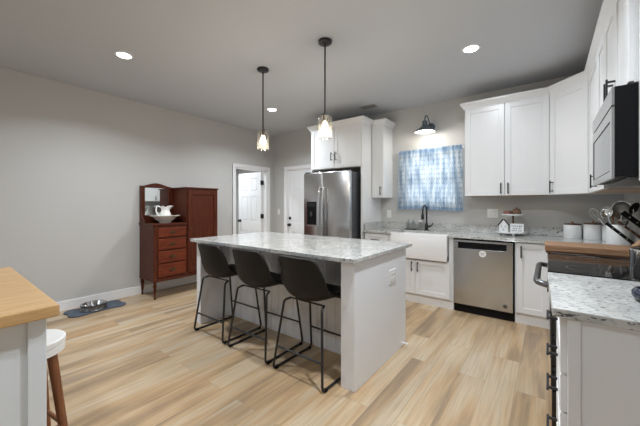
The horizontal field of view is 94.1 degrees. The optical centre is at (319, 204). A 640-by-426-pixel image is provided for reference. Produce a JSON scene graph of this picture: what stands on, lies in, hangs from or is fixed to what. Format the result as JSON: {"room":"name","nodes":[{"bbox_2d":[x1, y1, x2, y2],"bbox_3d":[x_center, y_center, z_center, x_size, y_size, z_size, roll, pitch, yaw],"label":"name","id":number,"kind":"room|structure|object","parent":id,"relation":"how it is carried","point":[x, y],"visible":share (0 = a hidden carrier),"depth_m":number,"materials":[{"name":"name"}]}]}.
{"room":"kitchen","nodes":[
{"label":"kitchen","id":0,"kind":"room"},
{"bbox_2d":[0,67,272,301],"bbox_3d":[-3.597,-0.100,3.017,0.120,2.745,8.660,0,0,37],"label":"wall","id":1,"kind":"structure","parent":0,"point":[75,160],"depth_m":3.78,"materials":[{"name":"paint"}]},
{"bbox_2d":[56,275,196,311],"bbox_3d":[-3.859,1.213,2.564,0.014,0.120,7.382,0,0,37],"label":"baseboard","id":2,"kind":"structure","parent":1,"relation":"attached to","point":[118,294],"depth_m":4.10,"materials":[{"name":"paint"}]},
{"bbox_2d":[238,172,263,233],"bbox_3d":[-1.514,0.287,6.418,0.785,1.955,0.102,0,0,37],"label":"door","id":3,"kind":"structure","parent":1,"relation":"in","point":[250,184],"depth_m":6.42,"materials":[{"name":"paint"}]},
{"bbox_2d":[232,163,269,234],"bbox_3d":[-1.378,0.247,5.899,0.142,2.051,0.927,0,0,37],"label":"door frame","id":4,"kind":"structure","parent":1,"relation":"attached to","point":[266,171],"depth_m":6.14,"materials":[{"name":"paint"}]},
{"bbox_2d":[47,282,551,425],"bbox_3d":[-2.114,1.313,2.297,7.650,0.080,9.320,0,0,37],"label":"floor","id":5,"kind":"structure","parent":0,"point":[143,361],"depth_m":2.24,"materials":[{"name":"brown wood"}]},
{"bbox_2d":[0,267,59,425],"bbox_3d":[-1.753,0.817,0.922,1.095,0.912,1.235,0,0,37],"label":"kitchen island","id":6,"kind":"object","parent":5,"relation":"on","point":[25,310],"visible":1,"depth_m":1.04,"materials":[{"name":"paint"}]},
{"bbox_2d":[47,329,67,425],"bbox_3d":[-1.408,0.963,1.435,0.282,0.620,0.282,0,0,28],"label":"round stool","id":7,"kind":"object","parent":5,"relation":"on","point":[56,338],"visible":0.37,"depth_m":1.46,"materials":[{"name":"white wood"}]},
{"bbox_2d":[63,300,125,317],"bbox_3d":[-2.744,1.266,3.655,0.335,0.014,0.590,0,0,35],"label":"pet mat","id":8,"kind":"object","parent":5,"relation":"on","point":[74,313],"visible":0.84,"depth_m":3.56,"materials":[{"name":"fabric"}]},
{"bbox_2d":[79,300,107,312],"bbox_3d":[-2.750,1.224,3.622,0.276,0.068,0.276,0,0,37],"label":"pet bowl","id":9,"kind":"object","parent":8,"relation":"on","point":[94,305],"visible":1,"depth_m":3.58,"materials":[{"name":"metal"}]},
{"bbox_2d":[139,183,218,299],"bbox_3d":[-2.080,0.476,4.473,0.484,1.593,0.991,0,0,37],"label":"armoire","id":10,"kind":"object","parent":5,"relation":"on","point":[167,252],"visible":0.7,"depth_m":4.30,"materials":[{"name":"brown wood"}]},
{"bbox_2d":[145,188,167,214],"bbox_3d":[-2.412,-0.051,4.405,0.004,0.397,0.331,0,0,37],"label":"mirror","id":11,"kind":"object","parent":10,"relation":"attached to","point":[154,197],"depth_m":4.38,"materials":[{"name":"clear glass"}]},
{"bbox_2d":[149,215,179,222],"bbox_3d":[-2.219,0.200,4.266,0.402,0.105,0.402,0,0,37],"label":"bowl","id":12,"kind":"object","parent":10,"relation":"on","point":[161,219],"visible":0.98,"depth_m":4.18,"materials":[{"name":"ceramic"}]},
{"bbox_2d":[155,205,172,215],"bbox_3d":[-2.223,0.116,4.269,0.219,0.218,0.156,0,0,-20],"label":"water pitcher","id":13,"kind":"object","parent":12,"relation":"in","point":[165,211],"visible":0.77,"depth_m":4.22,"materials":[{"name":"ceramic"}]},
{"bbox_2d":[194,243,261,343],"bbox_3d":[-0.948,0.825,3.040,0.506,0.896,0.520,0,0,37],"label":"bar stool","id":14,"kind":"object","parent":5,"relation":"on","point":[214,262],"visible":0.78,"depth_m":2.85,"materials":[{"name":"black metal"}]},
{"bbox_2d":[227,249,302,363],"bbox_3d":[-0.498,0.825,2.690,0.506,0.896,0.520,0,0,36],"label":"bar stool","id":15,"kind":"object","parent":5,"relation":"on","point":[252,269],"visible":0.89,"depth_m":2.50,"materials":[{"name":"black metal"}]},
{"bbox_2d":[197,243,408,392],"bbox_3d":[-0.246,0.834,2.962,2.030,0.878,0.915,0,0,37],"label":"kitchen island","id":16,"kind":"object","parent":5,"relation":"on","point":[369,316],"visible":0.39,"depth_m":2.56,"materials":[{"name":"paint"}]},
{"bbox_2d":[190,232,411,263],"bbox_3d":[-0.261,0.377,3.014,2.033,0.032,1.080,0,0,37],"label":"island countertop","id":17,"kind":"structure","parent":16,"relation":"on","point":[337,249],"depth_m":2.71,"materials":[{"name":"stone"}]},
{"bbox_2d":[389,268,395,283],"bbox_3d":[0.612,0.598,2.503,0.009,0.116,0.125,0,0,37],"label":"island outlet","id":18,"kind":"object","parent":16,"relation":"attached to","point":[392,273],"visible":1,"depth_m":2.49,"materials":[{"name":"white plastic"}]},
{"bbox_2d":[273,255,340,392],"bbox_3d":[-0.038,0.825,2.329,0.506,0.896,0.520,0,0,38],"label":"bar stool","id":19,"kind":"object","parent":5,"relation":"on","point":[303,279],"visible":0.9,"depth_m":2.14,"materials":[{"name":"black metal"}]},
{"bbox_2d":[304,169,360,238],"bbox_3d":[0.308,0.383,4.734,0.845,1.780,0.906,0,0,37],"label":"refrigerator","id":20,"kind":"object","parent":5,"relation":"on","point":[332,200],"visible":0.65,"depth_m":4.38,"materials":[{"name":"silver metal"}]},
{"bbox_2d":[307,115,380,238],"bbox_3d":[0.402,-0.003,4.829,1.050,2.552,0.678,0,0,37],"label":"tall cabinet","id":21,"kind":"object","parent":5,"relation":"on","point":[347,143],"visible":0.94,"depth_m":4.51,"materials":[{"name":"paint"}]},
{"bbox_2d":[365,232,388,240],"bbox_3d":[0.958,0.834,4.431,0.372,0.878,0.633,0,0,37],"label":"base cabinet","id":22,"kind":"object","parent":5,"relation":"on","point":[368,236],"visible":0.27,"depth_m":4.20,"materials":[{"name":"paint"}]},
{"bbox_2d":[389,234,453,309],"bbox_3d":[1.439,0.834,4.063,0.838,0.878,0.633,0,0,37],"label":"base cabinet","id":23,"kind":"object","parent":5,"relation":"on","point":[428,282],"visible":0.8,"depth_m":3.75,"materials":[{"name":"paint"}]},
{"bbox_2d":[454,238,514,321],"bbox_3d":[2.018,0.835,3.618,0.619,0.876,0.590,0,0,37],"label":"dishwasher","id":24,"kind":"object","parent":5,"relation":"on","point":[484,270],"visible":0.99,"depth_m":3.37,"materials":[{"name":"silver metal"}]},
{"bbox_2d":[515,242,549,328],"bbox_3d":[2.392,0.834,3.334,0.316,0.878,0.633,0,0,37],"label":"base cabinet","id":25,"kind":"object","parent":5,"relation":"on","point":[532,300],"visible":0.85,"depth_m":3.14,"materials":[{"name":"paint"}]},
{"bbox_2d":[533,253,639,425],"bbox_3d":[1.686,0.812,1.746,0.695,0.922,0.762,0,0,37],"label":"range","id":26,"kind":"object","parent":5,"relation":"on","point":[573,264],"visible":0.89,"depth_m":1.70,"materials":[{"name":"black metal"}]},
{"bbox_2d":[533,262,547,287],"bbox_3d":[1.444,0.440,1.931,0.084,0.044,0.706,0,0,37],"label":"handle","id":27,"kind":"object","parent":26,"relation":"in","point":[537,274],"depth_m":1.79,"materials":[{"name":"metal"}]},
{"bbox_2d":[550,302,555,386],"bbox_3d":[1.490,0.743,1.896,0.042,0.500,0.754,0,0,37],"label":"oven","id":28,"kind":"object","parent":26,"relation":"in","point":[552,322],"depth_m":1.60,"materials":[{"name":"metal"}]},
{"bbox_2d":[548,253,639,281],"bbox_3d":[1.713,0.365,1.725,0.628,0.019,0.762,0,0,37],"label":"cooktop","id":29,"kind":"object","parent":26,"relation":"in","point":[573,264],"depth_m":1.72,"materials":[{"name":"black glass"}]},
{"bbox_2d":[629,246,639,277],"bbox_3d":[1.615,0.270,1.453,0.154,0.170,0.154,0,0,37],"label":"steel canister","id":30,"kind":"object","parent":26,"relation":"on","point":[634,251],"visible":1,"depth_m":1.46,"materials":[{"name":"silver metal"}]},
{"bbox_2d":[546,310,639,425],"bbox_3d":[1.270,0.834,1.148,0.634,0.878,0.677,0,0,37],"label":"base cabinet","id":31,"kind":"object","parent":5,"relation":"on","point":[597,378],"visible":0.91,"depth_m":1.00,"materials":[{"name":"paint"}]},
{"bbox_2d":[547,272,639,331],"bbox_3d":[1.268,0.327,1.143,0.632,0.132,0.693,0,0,37],"label":"countertop","id":32,"kind":"structure","parent":31,"relation":"on","point":[595,300],"depth_m":1.13,"materials":[{"name":"stone"}]},
{"bbox_2d":[631,286,639,300],"bbox_3d":[1.246,0.337,1.093,0.144,0.047,0.144,0,0,37],"label":"dish","id":33,"kind":"object","parent":32,"relation":"on","point":[635,292],"visible":1,"depth_m":1.11,"materials":[{"name":"ceramic"}]},
{"bbox_3d":[2.257,0.834,2.438,0.634,0.878,1.015,0,0,37],"label":"base cabinet","id":34,"kind":"object","parent":5,"relation":"on","visible":0},
{"bbox_2d":[363,221,639,256],"bbox_3d":[1.600,0.327,3.318,2.746,0.132,1.621,0,0,37],"label":"countertop","id":35,"kind":"structure","parent":34,"relation":"on","point":[466,231],"depth_m":3.77,"materials":[{"name":"stone"}]},
{"bbox_2d":[391,232,448,261],"bbox_3d":[1.380,0.530,3.998,0.724,0.325,0.452,0,0,37],"label":"farmhouse sink","id":36,"kind":"object","parent":35,"relation":"in","point":[425,246],"visible":0.79,"depth_m":3.76,"materials":[{"name":"white ceramic"}]},
{"bbox_2d":[421,205,432,229],"bbox_3d":[1.472,0.177,4.189,0.212,0.368,0.129,0,0,-27],"label":"faucet","id":37,"kind":"object","parent":35,"relation":"on","point":[425,206],"visible":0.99,"depth_m":4.23,"materials":[{"name":"black metal"}]},
{"bbox_2d":[495,214,527,235],"bbox_3d":[2.274,0.234,3.548,0.326,0.254,0.326,0,0,37],"label":"tiered tray","id":38,"kind":"object","parent":35,"relation":"on","point":[512,215],"visible":0.79,"depth_m":3.46,"materials":[{"name":"white ceramic"}]},
{"bbox_2d":[498,219,508,231],"bbox_3d":[2.179,0.242,3.539,0.120,0.159,0.054,0,0,31],"label":"house ornament","id":39,"kind":"object","parent":38,"relation":"on","point":[503,225],"visible":0.97,"depth_m":3.52,"materials":[{"name":"white wood"}]},
{"bbox_2d":[495,230,527,233],"bbox_3d":[2.274,0.323,3.548,0.326,0.016,0.326,0,0,37],"label":"tray","id":40,"kind":"object","parent":38,"relation":"on","point":[497,231],"depth_m":3.44,"materials":[{"name":"white wood"}]},
{"bbox_2d":[502,214,524,215],"bbox_3d":[2.302,0.116,3.552,0.236,0.019,0.236,0,0,37],"label":"tray","id":41,"kind":"object","parent":38,"relation":"on","point":[502,214],"depth_m":3.46,"materials":[{"name":"white ceramic"}]},
{"bbox_2d":[512,207,520,213],"bbox_3d":[2.321,0.071,3.519,0.096,0.086,0.096,0,0,37],"label":"jar","id":42,"kind":"object","parent":38,"relation":"on","point":[514,211],"visible":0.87,"depth_m":3.48,"materials":[{"name":"ceramic"}]},
{"bbox_2d":[510,224,523,232],"bbox_3d":[2.280,0.270,3.449,0.132,0.105,0.037,0,0,34],"label":"block","id":43,"kind":"object","parent":38,"relation":"on","point":[515,228],"visible":1,"depth_m":3.43,"materials":[{"name":"white wood"}]},
{"bbox_2d":[563,221,581,238],"bbox_3d":[2.764,0.269,3.262,0.156,0.183,0.156,0,0,37],"label":"canister","id":44,"kind":"object","parent":35,"relation":"on","point":[572,230],"visible":1,"depth_m":3.20,"materials":[{"name":"white ceramic"}]},
{"bbox_2d":[545,241,631,257],"bbox_3d":[2.044,0.331,2.195,0.620,0.060,0.330,0,0,37],"label":"cutting board","id":45,"kind":"object","parent":35,"relation":"on","point":[606,250],"visible":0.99,"depth_m":2.15,"materials":[{"name":"brown wood"}]},
{"bbox_3d":[2.200,0.231,2.006,0.130,0.137,0.100,0,0,37],"label":"knife block","id":46,"kind":"object","parent":45,"relation":"on","visible":0},
{"bbox_2d":[605,222,634,244],"bbox_3d":[2.126,0.217,2.088,0.189,0.189,0.017,0,0,37],"label":"steak knife","id":47,"kind":"object","parent":46,"relation":"in","point":[606,223],"visible":0.98,"depth_m":2.09,"materials":[{"name":"black plastic"}]},
{"bbox_2d":[617,221,639,238],"bbox_3d":[2.151,0.191,2.043,0.165,0.165,0.017,0,0,37],"label":"steak knife","id":48,"kind":"object","parent":46,"relation":"in","point":[619,222],"visible":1,"depth_m":2.05,"materials":[{"name":"wood"}]},
{"bbox_2d":[620,211,639,227],"bbox_3d":[2.167,0.138,2.012,0.198,0.198,0.017,0,0,37],"label":"knife","id":49,"kind":"object","parent":46,"relation":"in","point":[625,214],"visible":1,"depth_m":2.03,"materials":[{"name":"black plastic"}]},
{"bbox_2d":[583,221,602,239],"bbox_3d":[2.871,0.263,3.136,0.152,0.196,0.152,0,0,37],"label":"canister","id":50,"kind":"object","parent":35,"relation":"on","point":[591,231],"visible":0.98,"depth_m":3.08,"materials":[{"name":"white ceramic"}]},
{"bbox_2d":[602,222,612,240],"bbox_3d":[2.911,0.267,2.973,0.140,0.188,0.140,0,0,37],"label":"canister","id":51,"kind":"object","parent":35,"relation":"on","point":[603,227],"visible":0.16,"depth_m":2.99,"materials":[{"name":"white ceramic"}]},
{"bbox_2d":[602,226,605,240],"bbox_3d":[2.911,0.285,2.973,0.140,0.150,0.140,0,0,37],"label":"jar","id":52,"kind":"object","parent":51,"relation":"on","point":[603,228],"depth_m":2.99,"materials":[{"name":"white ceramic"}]},
{"bbox_2d":[606,224,630,245],"bbox_3d":[2.710,0.270,2.711,0.160,0.182,0.160,0,0,37],"label":"utensil crock","id":53,"kind":"object","parent":35,"relation":"on","point":[612,238],"visible":0.7,"depth_m":2.66,"materials":[{"name":"white ceramic"}]},
{"bbox_2d":[589,208,605,227],"bbox_3d":[2.651,0.182,2.790,0.193,0.302,0.069,0,0,37],"label":"whisk","id":54,"kind":"object","parent":53,"relation":"in","point":[599,218],"visible":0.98,"depth_m":2.80,"materials":[{"name":"silver metal"}]},
{"bbox_2d":[600,207,613,224],"bbox_3d":[2.644,0.174,2.732,0.111,0.317,0.100,0,0,-23],"label":"ladle","id":55,"kind":"object","parent":53,"relation":"in","point":[606,212],"visible":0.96,"depth_m":2.73,"materials":[{"name":"silver metal"}]},
{"bbox_2d":[600,207,613,217],"bbox_3d":[2.625,0.066,2.719,0.056,0.101,0.104,0,0,-6],"label":"bowl","id":56,"kind":"object","parent":55,"relation":"on","point":[606,212],"depth_m":2.73,"materials":[{"name":"silver metal"}]},
{"bbox_2d":[612,201,633,224],"bbox_3d":[2.710,0.147,2.651,0.072,0.370,0.178,0,0,-8],"label":"strainer","id":57,"kind":"object","parent":53,"relation":"in","point":[618,207],"visible":0.74,"depth_m":2.68,"materials":[{"name":"silver metal"}]},
{"bbox_2d":[625,203,639,225],"bbox_3d":[2.691,0.156,2.622,0.077,0.355,0.175,0,0,-9],"label":"spatula","id":58,"kind":"object","parent":53,"relation":"in","point":[635,206],"visible":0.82,"depth_m":2.56,"materials":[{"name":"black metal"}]},
{"bbox_2d":[0,0,602,135],"bbox_3d":[-2.114,-1.522,2.297,7.650,0.100,9.320,0,0,37],"label":"ceiling","id":59,"kind":"structure","parent":0,"point":[200,58],"depth_m":2.80,"materials":[{"name":"paint"}]},
{"bbox_2d":[114,51,133,58],"bbox_3d":[-1.924,-1.468,2.925,0.160,0.008,0.160,0,0,37],"label":"recessed light","id":60,"kind":"object","parent":59,"relation":"in","point":[121,54],"visible":1,"depth_m":2.92,"materials":[{"name":"paint"}]},
{"bbox_2d":[257,66,268,145],"bbox_3d":[-0.617,-1.036,3.226,0.126,0.872,0.126,0,0,37],"label":"pendant light","id":61,"kind":"object","parent":59,"relation":"hanging from","point":[261,69],"visible":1,"depth_m":3.22,"materials":[{"name":"black metal"}]},
{"bbox_2d":[318,37,331,132],"bbox_3d":[0.045,-1.036,2.675,0.126,0.872,0.126,0,0,37],"label":"pendant light","id":62,"kind":"object","parent":59,"relation":"hanging from","point":[324,42],"visible":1,"depth_m":2.67,"materials":[{"name":"black metal"}]},
{"bbox_2d":[322,114,327,121],"bbox_3d":[0.045,-0.781,2.675,0.052,0.062,0.052,0,0,37],"label":"socket","id":63,"kind":"object","parent":62,"relation":"attached to","point":[324,117],"depth_m":2.65,"materials":[{"name":"gold metal"}]},
{"bbox_2d":[360,104,377,109],"bbox_3d":[0.733,-1.469,4.463,0.240,0.006,0.140,0,0,37],"label":"ceiling vent","id":64,"kind":"object","parent":59,"relation":"in","point":[371,105],"visible":1,"depth_m":4.45,"materials":[{"name":"metal"}]},
{"bbox_2d":[462,44,480,52],"bbox_3d":[1.420,-1.468,2.803,0.160,0.008,0.160,0,0,37],"label":"recessed light","id":65,"kind":"object","parent":59,"relation":"in","point":[471,48],"visible":1,"depth_m":2.79,"materials":[{"name":"paint"}]},
{"bbox_2d":[273,74,623,233],"bbox_3d":[1.181,-0.100,4.737,5.380,2.745,0.120,0,0,37],"label":"wall","id":66,"kind":"structure","parent":0,"point":[448,117],"depth_m":4.19,"materials":[{"name":"paint"}]},
{"bbox_2d":[284,164,310,232],"bbox_3d":[-0.300,0.247,5.857,0.987,2.051,0.142,0,0,37],"label":"door frame","id":67,"kind":"structure","parent":66,"relation":"attached to","point":[299,167],"depth_m":6.07,"materials":[{"name":"paint"}]},
{"bbox_2d":[287,169,310,234],"bbox_3d":[-0.332,0.287,5.816,0.815,1.955,0.099,0,0,37],"label":"door","id":68,"kind":"structure","parent":66,"relation":"in","point":[295,224],"depth_m":5.94,"materials":[{"name":"paint"}]},
{"bbox_2d":[372,118,395,197],"bbox_3d":[0.973,-0.696,4.587,0.245,1.167,0.368,0,0,37],"label":"upper cabinet","id":69,"kind":"object","parent":66,"relation":"attached to","point":[382,129],"visible":0.98,"depth_m":4.51,"materials":[{"name":"paint"}]},
{"bbox_2d":[387,210,390,217],"bbox_3d":[1.095,0.143,4.722,0.075,0.116,0.009,0,0,37],"label":"wall outlet","id":70,"kind":"object","parent":66,"relation":"attached to","point":[388,211],"visible":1,"depth_m":4.72,"materials":[{"name":"white plastic"}]},
{"bbox_2d":[414,115,434,134],"bbox_3d":[1.488,-1.133,4.167,0.276,0.257,0.412,0,0,37],"label":"wall lamp","id":71,"kind":"object","parent":66,"relation":"attached to","point":[426,128],"visible":1,"depth_m":4.12,"materials":[{"name":"metal"}]},
{"bbox_2d":[487,209,497,217],"bbox_3d":[2.233,0.108,3.851,0.125,0.116,0.009,0,0,37],"label":"wall outlet","id":72,"kind":"object","parent":66,"relation":"attached to","point":[491,213],"visible":1,"depth_m":3.85,"materials":[{"name":"white plastic"}]},
{"bbox_2d":[364,221,639,241],"bbox_3d":[1.600,0.311,3.318,2.746,0.100,1.621,0,0,37],"label":"backsplash","id":73,"kind":"structure","parent":66,"relation":"attached to","point":[544,231],"depth_m":4.04,"materials":[{"name":"stone"}]},
{"bbox_2d":[460,87,549,196],"bbox_3d":[2.228,-0.694,3.626,0.905,1.171,0.368,0,0,37],"label":"upper cabinet","id":74,"kind":"object","parent":66,"relation":"attached to","point":[507,137],"visible":1,"depth_m":3.47,"materials":[{"name":"paint"}]},
{"bbox_2d":[548,71,628,194],"bbox_3d":[2.741,-0.696,3.067,0.630,1.167,0.633,0,0,37],"label":"upper cabinet","id":75,"kind":"object","parent":66,"relation":"attached to","point":[569,96],"visible":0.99,"depth_m":3.02,"materials":[{"name":"paint"}]},
{"bbox_3d":[1.581,-0.792,4.321,0.934,0.024,0.054,0,0,37],"label":"curtain rod","id":76,"kind":"object","parent":66,"relation":"attached to","visible":0},
{"bbox_2d":[398,144,462,210],"bbox_3d":[1.554,-0.369,4.286,0.922,0.899,0.040,0,0,37],"label":"curtain","id":77,"kind":"object","parent":76,"relation":"hanging from","point":[432,178],"visible":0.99,"depth_m":4.25,"materials":[{"name":"fabric"}]},
{"bbox_2d":[624,192,639,234],"bbox_3d":[0.639,-0.100,-0.300,0.120,2.745,8.540,0,0,37],"label":"wall","id":78,"kind":"structure","parent":0,"point":[631,198],"depth_m":2.73,"materials":[{"name":"paint"}]},
{"bbox_2d":[584,21,639,193],"bbox_3d":[2.364,-0.694,2.357,0.365,1.171,1.028,0,0,37],"label":"upper cabinet","id":79,"kind":"object","parent":78,"relation":"attached to","point":[594,67],"visible":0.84,"depth_m":2.38,"materials":[{"name":"paint"}]},
{"bbox_2d":[598,0,638,101],"bbox_3d":[1.814,-0.929,1.637,0.365,0.700,0.781,0,0,37],"label":"upper cabinet","id":80,"kind":"object","parent":78,"relation":"attached to","point":[620,18],"visible":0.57,"depth_m":1.62,"materials":[{"name":"paint"}]},
{"bbox_2d":[593,82,639,185],"bbox_3d":[1.807,-0.350,1.642,0.382,0.450,0.776,0,0,37],"label":"microwave","id":81,"kind":"object","parent":80,"relation":"attached to","point":[616,123],"visible":1,"depth_m":1.44,"materials":[{"name":"black plastic"}]},
{"bbox_2d":[639,0,639,180],"bbox_3d":[1.385,-0.694,1.024,0.365,1.171,0.710,0,0,37],"label":"upper cabinet","id":82,"kind":"object","parent":78,"relation":"attached to","point":[639,0],"visible":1,"depth_m":1.38,"materials":[{"name":"paint"}]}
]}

